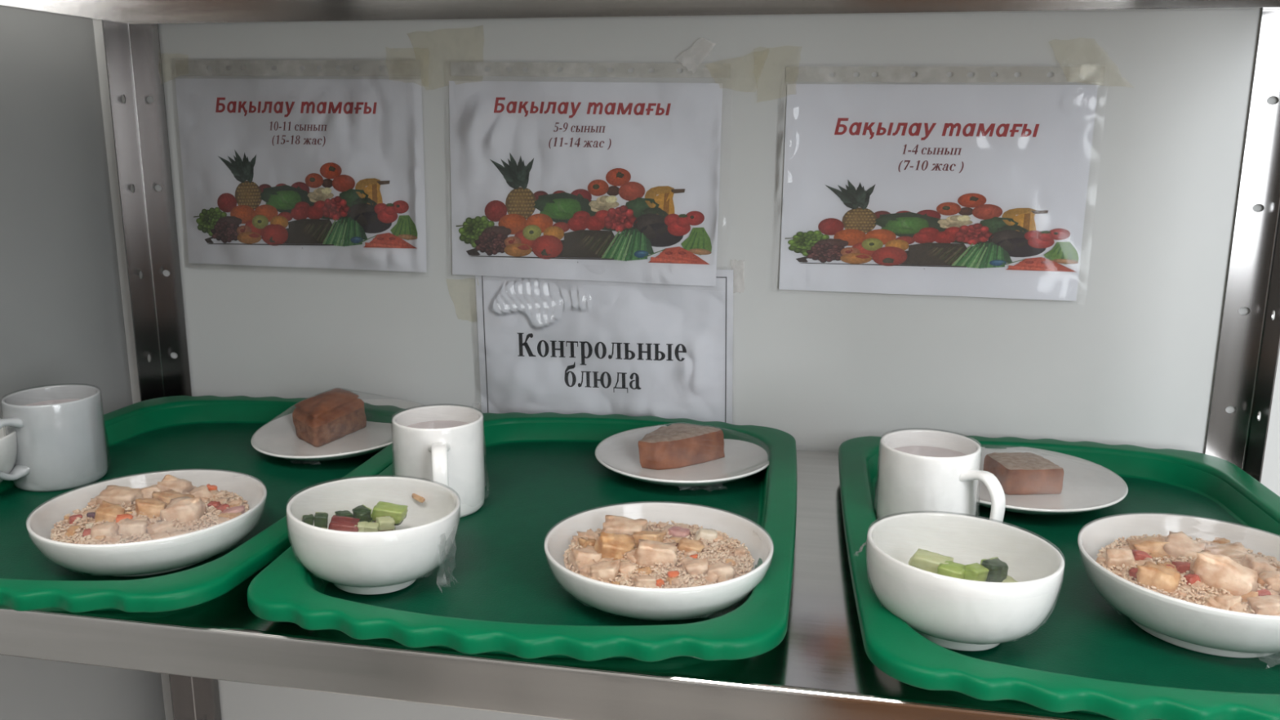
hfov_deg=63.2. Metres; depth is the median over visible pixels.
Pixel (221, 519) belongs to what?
scrap
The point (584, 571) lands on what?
scrap
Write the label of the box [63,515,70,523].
scrap
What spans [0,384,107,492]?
mug
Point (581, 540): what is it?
scrap
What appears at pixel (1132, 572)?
carrot piece
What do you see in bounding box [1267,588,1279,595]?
scrap
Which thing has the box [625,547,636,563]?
scrap
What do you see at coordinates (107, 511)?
chicken chunk
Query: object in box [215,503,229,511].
pepper piece
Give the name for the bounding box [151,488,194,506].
chicken chunk
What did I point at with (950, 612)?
salad bowl
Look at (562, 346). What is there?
notice sheet
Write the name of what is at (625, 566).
chicken chunk
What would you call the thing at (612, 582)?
scrap
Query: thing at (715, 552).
rice
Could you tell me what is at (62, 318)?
wall
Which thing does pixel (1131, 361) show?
wall
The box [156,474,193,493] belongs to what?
chicken chunk
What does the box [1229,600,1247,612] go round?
scrap
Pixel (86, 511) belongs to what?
scrap
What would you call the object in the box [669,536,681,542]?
scrap
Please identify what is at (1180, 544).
chicken chunk
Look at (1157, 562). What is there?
scrap
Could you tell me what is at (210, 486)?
carrot piece
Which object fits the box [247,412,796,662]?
serving tray
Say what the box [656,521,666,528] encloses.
scrap
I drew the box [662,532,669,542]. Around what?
scrap
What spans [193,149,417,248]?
picture
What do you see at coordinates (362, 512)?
cucumber piece
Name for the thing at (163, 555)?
rice bowl
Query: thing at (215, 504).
pepper piece
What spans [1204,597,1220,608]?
scrap
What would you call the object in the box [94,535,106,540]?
scrap
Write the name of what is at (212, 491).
scrap
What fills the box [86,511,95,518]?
onion piece
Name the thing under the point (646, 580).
chicken chunk
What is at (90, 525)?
onion piece
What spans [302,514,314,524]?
cucumber piece
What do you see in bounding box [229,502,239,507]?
scrap
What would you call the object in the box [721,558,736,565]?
scrap
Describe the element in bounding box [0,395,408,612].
serving tray
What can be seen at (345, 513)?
cucumber piece
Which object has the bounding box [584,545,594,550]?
scrap
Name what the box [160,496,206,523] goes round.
chicken chunk
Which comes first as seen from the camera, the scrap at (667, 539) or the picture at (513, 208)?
the scrap at (667, 539)
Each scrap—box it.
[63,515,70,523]
[65,524,79,537]
[82,507,96,514]
[87,497,97,506]
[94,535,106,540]
[109,534,122,543]
[113,518,129,525]
[130,516,149,520]
[150,529,170,539]
[168,530,189,536]
[200,497,210,502]
[207,489,218,497]
[213,491,226,498]
[214,497,228,504]
[215,516,229,524]
[217,512,227,517]
[226,511,241,519]
[227,497,244,505]
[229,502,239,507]
[570,535,587,546]
[574,559,595,572]
[577,531,593,537]
[577,537,595,546]
[578,564,589,577]
[582,538,595,547]
[583,528,599,539]
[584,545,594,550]
[611,580,620,584]
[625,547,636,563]
[635,566,648,574]
[644,566,652,573]
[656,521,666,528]
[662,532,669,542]
[666,575,678,585]
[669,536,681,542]
[671,575,684,585]
[679,524,689,528]
[679,555,697,566]
[683,550,697,557]
[703,573,717,583]
[712,533,724,542]
[717,574,727,582]
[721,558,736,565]
[733,546,746,555]
[1095,555,1106,564]
[1134,557,1155,565]
[1149,551,1168,560]
[1156,561,1177,571]
[1176,590,1187,597]
[1186,555,1196,562]
[1190,580,1207,591]
[1202,595,1218,608]
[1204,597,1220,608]
[1211,537,1230,545]
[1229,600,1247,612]
[1232,558,1242,563]
[1240,591,1257,602]
[1257,573,1265,586]
[1266,584,1279,592]
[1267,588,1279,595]
[1267,612,1279,615]
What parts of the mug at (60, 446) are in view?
handle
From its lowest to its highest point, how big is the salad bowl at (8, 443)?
0.061 m
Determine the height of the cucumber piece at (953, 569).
0.012 m
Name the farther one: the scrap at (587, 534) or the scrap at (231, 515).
the scrap at (231, 515)
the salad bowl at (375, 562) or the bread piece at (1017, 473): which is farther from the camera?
the bread piece at (1017, 473)
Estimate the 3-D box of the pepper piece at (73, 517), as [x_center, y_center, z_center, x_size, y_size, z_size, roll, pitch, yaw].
[-0.444,0.126,0.818,0.010,0.009,0.006,-6,14,-27]
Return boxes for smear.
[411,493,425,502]
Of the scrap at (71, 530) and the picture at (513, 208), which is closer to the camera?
the scrap at (71, 530)
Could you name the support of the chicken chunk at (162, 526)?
on the rice at (58, 533)
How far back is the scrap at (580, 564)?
0.73 m
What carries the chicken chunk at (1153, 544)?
on the rice at (1197, 595)
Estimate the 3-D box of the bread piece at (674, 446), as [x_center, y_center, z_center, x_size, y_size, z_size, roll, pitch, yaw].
[0.037,0.087,1.056,0.091,0.030,0.057,-10,16,-39]
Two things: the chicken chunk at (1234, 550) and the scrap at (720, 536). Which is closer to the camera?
the chicken chunk at (1234, 550)
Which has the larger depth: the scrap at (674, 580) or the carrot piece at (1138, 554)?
the carrot piece at (1138, 554)
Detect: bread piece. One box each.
[292,387,366,447]
[638,423,724,470]
[983,452,1063,494]
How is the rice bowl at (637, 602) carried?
on the serving tray at (496, 590)
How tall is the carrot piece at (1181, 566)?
0.009 m
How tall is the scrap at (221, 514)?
0.009 m
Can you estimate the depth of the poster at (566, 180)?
1.11 m
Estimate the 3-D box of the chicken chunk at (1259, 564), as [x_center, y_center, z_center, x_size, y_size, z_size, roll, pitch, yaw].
[0.424,0.145,0.716,0.024,0.020,0.017,-2,13,-10]
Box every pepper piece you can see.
[68,514,82,524]
[82,528,90,537]
[207,501,221,507]
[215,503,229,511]
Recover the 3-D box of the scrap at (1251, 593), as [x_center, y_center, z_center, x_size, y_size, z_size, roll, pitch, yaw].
[0.397,0.156,0.677,0.012,0.012,0.015,12,17,41]
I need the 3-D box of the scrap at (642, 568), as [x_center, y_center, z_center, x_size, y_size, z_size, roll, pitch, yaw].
[0.002,0.150,0.728,0.010,0.008,0.010,8,15,32]
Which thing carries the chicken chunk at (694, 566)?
on the rice at (715, 552)
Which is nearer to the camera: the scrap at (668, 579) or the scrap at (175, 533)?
the scrap at (668, 579)
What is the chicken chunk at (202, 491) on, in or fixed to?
on the rice at (58, 533)
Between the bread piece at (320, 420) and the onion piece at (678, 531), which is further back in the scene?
the bread piece at (320, 420)
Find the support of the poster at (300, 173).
attached to the wall at (1131, 361)
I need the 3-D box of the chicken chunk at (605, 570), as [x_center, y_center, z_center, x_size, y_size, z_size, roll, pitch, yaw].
[-0.025,0.149,0.726,0.022,0.017,0.018,5,13,18]
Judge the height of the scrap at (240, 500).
0.010 m
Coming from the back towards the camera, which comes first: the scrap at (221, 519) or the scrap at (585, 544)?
the scrap at (221, 519)
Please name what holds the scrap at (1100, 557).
in the rice at (1197, 595)
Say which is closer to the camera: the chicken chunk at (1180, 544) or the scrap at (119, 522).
the chicken chunk at (1180, 544)
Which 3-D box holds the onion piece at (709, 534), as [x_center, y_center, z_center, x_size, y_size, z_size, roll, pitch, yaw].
[0.050,0.135,0.791,0.020,0.014,0.012,-2,13,-12]
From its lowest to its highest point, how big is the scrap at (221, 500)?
0.008 m
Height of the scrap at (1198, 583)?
0.009 m
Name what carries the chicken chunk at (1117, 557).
on the rice at (1197, 595)
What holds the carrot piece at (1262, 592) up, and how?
on the rice at (1197, 595)
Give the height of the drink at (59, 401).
0.063 m
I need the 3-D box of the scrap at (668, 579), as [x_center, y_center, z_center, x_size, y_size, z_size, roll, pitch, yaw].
[0.023,0.153,0.716,0.009,0.008,0.007,-4,13,-17]
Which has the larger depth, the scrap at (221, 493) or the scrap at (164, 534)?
the scrap at (221, 493)
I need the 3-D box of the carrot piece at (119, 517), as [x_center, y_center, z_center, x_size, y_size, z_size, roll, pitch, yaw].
[-0.402,0.126,0.811,0.013,0.010,0.009,-4,12,-17]
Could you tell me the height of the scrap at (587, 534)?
0.011 m
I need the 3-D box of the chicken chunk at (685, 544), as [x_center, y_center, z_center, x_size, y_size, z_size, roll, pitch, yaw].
[0.036,0.140,0.767,0.024,0.016,0.018,0,13,0]
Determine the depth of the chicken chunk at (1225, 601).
0.66 m
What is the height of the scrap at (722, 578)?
0.010 m
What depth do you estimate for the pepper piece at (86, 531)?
0.79 m
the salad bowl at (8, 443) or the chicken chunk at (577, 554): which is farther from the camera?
the salad bowl at (8, 443)
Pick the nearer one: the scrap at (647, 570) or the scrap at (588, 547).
the scrap at (647, 570)
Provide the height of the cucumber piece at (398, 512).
0.015 m
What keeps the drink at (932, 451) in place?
in the mug at (908, 483)
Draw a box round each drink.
[23,399,79,405]
[407,420,469,428]
[893,445,965,457]
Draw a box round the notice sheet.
[475,269,733,424]
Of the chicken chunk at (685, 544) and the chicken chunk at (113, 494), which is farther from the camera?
the chicken chunk at (113, 494)
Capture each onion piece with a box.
[85,523,93,528]
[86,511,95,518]
[220,505,244,514]
[667,525,690,537]
[693,528,717,541]
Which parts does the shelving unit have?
post, shelf, shelf, post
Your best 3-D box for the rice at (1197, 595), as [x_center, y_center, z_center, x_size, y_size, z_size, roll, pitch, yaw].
[0.393,0.146,0.716,0.142,0.012,0.144,-2,13,-11]
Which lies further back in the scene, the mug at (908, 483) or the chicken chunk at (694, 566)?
the mug at (908, 483)
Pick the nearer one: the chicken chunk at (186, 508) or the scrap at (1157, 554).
the scrap at (1157, 554)
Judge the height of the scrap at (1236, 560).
0.012 m
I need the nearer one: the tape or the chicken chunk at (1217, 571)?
the chicken chunk at (1217, 571)
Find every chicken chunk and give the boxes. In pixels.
[89,522,119,538]
[94,500,125,523]
[95,484,143,505]
[118,518,148,537]
[134,497,166,518]
[140,484,161,497]
[146,520,176,534]
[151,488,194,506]
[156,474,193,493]
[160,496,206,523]
[188,484,213,497]
[568,547,601,566]
[589,559,620,582]
[593,531,635,559]
[600,515,647,534]
[617,560,635,576]
[631,530,666,546]
[633,538,677,566]
[633,574,657,587]
[676,536,705,552]
[683,557,708,574]
[706,561,734,580]
[1102,546,1135,568]
[1126,536,1170,557]
[1136,560,1180,593]
[1163,530,1205,559]
[1190,550,1257,595]
[1204,542,1247,559]
[1214,594,1241,610]
[1240,553,1277,573]
[1246,594,1279,614]
[1258,570,1279,586]
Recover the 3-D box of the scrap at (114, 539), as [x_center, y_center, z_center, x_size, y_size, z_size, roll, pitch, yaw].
[-0.392,0.136,0.778,0.008,0.009,0.012,-1,13,-6]
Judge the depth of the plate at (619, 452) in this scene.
1.03 m
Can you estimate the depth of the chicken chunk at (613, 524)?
0.79 m
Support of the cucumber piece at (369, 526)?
in the salad bowl at (375, 562)
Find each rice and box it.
[49,489,248,544]
[563,520,755,588]
[1097,533,1279,613]
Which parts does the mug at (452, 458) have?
handle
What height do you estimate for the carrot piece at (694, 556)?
0.006 m
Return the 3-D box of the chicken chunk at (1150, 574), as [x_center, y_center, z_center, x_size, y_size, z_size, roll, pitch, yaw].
[0.349,0.148,0.699,0.026,0.020,0.022,12,17,42]
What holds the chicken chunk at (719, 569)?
on the rice at (715, 552)
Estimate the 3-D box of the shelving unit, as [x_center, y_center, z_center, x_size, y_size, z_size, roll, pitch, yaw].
[-0.035,0.118,0.914,1.216,1.870,0.509,3,13,11]
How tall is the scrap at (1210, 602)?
0.011 m
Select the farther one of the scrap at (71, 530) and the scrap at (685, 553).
the scrap at (71, 530)
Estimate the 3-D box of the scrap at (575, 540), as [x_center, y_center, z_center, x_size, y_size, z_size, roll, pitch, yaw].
[-0.046,0.138,0.788,0.011,0.008,0.012,-4,13,-23]
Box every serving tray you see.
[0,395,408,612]
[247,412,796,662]
[838,435,1279,719]
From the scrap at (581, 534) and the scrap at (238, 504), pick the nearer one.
the scrap at (581, 534)
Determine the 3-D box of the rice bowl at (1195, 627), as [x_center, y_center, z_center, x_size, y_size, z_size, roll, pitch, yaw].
[0.393,0.156,0.718,0.171,0.057,0.171,-10,16,-39]
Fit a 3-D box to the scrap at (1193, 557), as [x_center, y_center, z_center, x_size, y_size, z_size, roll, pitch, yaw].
[0.391,0.142,0.732,0.012,0.012,0.015,-1,13,-6]
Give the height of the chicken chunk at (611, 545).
0.027 m
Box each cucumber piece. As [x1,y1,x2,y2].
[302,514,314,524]
[314,511,328,528]
[334,510,353,517]
[352,504,372,522]
[355,520,368,532]
[364,521,378,532]
[371,501,408,525]
[374,515,395,531]
[908,548,953,573]
[937,560,964,578]
[964,562,989,581]
[980,556,1008,582]
[1002,575,1017,582]
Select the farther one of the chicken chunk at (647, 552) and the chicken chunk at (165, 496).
the chicken chunk at (165, 496)
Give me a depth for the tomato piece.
0.77 m
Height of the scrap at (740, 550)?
0.009 m
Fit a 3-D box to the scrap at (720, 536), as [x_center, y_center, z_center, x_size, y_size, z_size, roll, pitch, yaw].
[0.058,0.137,0.792,0.011,0.011,0.014,-10,16,-38]
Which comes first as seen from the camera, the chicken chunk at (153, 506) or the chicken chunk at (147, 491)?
the chicken chunk at (153, 506)
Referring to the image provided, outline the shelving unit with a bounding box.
[0,0,1279,719]
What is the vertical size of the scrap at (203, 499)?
0.008 m
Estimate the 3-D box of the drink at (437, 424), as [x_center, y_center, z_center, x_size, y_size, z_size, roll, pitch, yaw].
[-0.179,0.094,0.931,0.072,0.063,0.072,3,13,11]
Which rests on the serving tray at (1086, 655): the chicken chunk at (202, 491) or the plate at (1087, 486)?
the plate at (1087, 486)
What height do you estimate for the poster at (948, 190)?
0.257 m
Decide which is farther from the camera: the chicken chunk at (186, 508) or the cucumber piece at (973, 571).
the chicken chunk at (186, 508)
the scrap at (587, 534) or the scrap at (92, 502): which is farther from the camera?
the scrap at (92, 502)
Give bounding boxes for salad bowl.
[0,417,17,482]
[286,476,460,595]
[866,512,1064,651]
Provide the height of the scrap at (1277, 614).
0.009 m
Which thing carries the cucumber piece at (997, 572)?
in the salad bowl at (950, 612)
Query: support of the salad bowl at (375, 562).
on the serving tray at (496, 590)
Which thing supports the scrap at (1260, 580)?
in the rice at (1197, 595)
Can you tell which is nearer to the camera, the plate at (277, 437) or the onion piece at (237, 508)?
the onion piece at (237, 508)
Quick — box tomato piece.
[328,515,359,532]
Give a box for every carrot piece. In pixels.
[115,513,133,522]
[206,484,217,490]
[655,578,664,587]
[667,570,679,577]
[689,554,697,558]
[1128,567,1137,580]
[1131,549,1151,559]
[1171,561,1190,573]
[1182,573,1200,586]
[1256,588,1271,595]
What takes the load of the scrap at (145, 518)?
in the rice at (58, 533)
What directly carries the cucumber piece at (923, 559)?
in the salad bowl at (950, 612)
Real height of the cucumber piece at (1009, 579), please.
0.017 m
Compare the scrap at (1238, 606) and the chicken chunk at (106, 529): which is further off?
the chicken chunk at (106, 529)
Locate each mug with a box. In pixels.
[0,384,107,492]
[391,404,484,517]
[875,429,1005,523]
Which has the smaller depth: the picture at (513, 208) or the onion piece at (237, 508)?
the onion piece at (237, 508)
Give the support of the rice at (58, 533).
in the rice bowl at (163, 555)
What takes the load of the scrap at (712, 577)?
in the rice at (715, 552)
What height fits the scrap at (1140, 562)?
0.013 m
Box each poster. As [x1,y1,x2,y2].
[175,60,426,272]
[448,40,728,286]
[778,66,1105,301]
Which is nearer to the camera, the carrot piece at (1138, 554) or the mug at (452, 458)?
the carrot piece at (1138, 554)
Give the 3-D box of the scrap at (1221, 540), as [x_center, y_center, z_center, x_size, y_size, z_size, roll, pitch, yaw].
[0.429,0.137,0.767,0.012,0.010,0.014,10,16,36]
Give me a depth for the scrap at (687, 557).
0.74 m
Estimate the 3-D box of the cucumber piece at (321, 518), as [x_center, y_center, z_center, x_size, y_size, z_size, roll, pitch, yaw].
[-0.240,0.121,0.783,0.011,0.012,0.009,-1,13,-6]
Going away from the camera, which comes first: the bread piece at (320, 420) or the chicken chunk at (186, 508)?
the chicken chunk at (186, 508)
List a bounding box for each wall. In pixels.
[0,6,165,719]
[93,8,1279,719]
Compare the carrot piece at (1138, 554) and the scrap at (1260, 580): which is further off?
the carrot piece at (1138, 554)
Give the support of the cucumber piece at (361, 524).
in the salad bowl at (375, 562)
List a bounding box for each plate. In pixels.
[250,398,426,460]
[595,425,768,486]
[977,446,1128,515]
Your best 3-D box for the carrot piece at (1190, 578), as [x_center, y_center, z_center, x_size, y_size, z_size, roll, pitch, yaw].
[0.370,0.148,0.697,0.012,0.011,0.008,-3,13,-15]
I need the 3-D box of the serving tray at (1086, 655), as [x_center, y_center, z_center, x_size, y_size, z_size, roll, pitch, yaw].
[0.356,0.150,0.827,0.381,0.030,0.528,2,13,8]
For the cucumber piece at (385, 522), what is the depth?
0.78 m
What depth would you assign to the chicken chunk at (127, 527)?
0.79 m
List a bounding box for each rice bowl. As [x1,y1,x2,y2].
[26,470,266,577]
[544,502,773,620]
[1077,513,1279,657]
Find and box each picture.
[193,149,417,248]
[456,152,711,264]
[785,179,1078,271]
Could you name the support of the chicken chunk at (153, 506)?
on the rice at (58, 533)
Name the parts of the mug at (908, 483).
handle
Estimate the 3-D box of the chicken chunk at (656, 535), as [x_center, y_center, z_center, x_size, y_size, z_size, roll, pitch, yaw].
[0.005,0.136,0.781,0.027,0.019,0.022,4,13,18]
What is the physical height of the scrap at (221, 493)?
0.010 m
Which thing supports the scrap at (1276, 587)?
in the rice at (1197, 595)
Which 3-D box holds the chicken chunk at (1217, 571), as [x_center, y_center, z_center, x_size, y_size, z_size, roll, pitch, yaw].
[0.389,0.146,0.694,0.041,0.033,0.024,11,16,39]
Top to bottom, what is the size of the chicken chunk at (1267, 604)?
0.016 m
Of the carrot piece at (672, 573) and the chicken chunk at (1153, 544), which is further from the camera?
the chicken chunk at (1153, 544)
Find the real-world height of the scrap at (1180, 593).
0.006 m
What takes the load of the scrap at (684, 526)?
in the rice at (715, 552)
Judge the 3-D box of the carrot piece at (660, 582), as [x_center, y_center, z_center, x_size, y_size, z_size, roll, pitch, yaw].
[0.013,0.153,0.710,0.008,0.006,0.005,-9,16,-37]

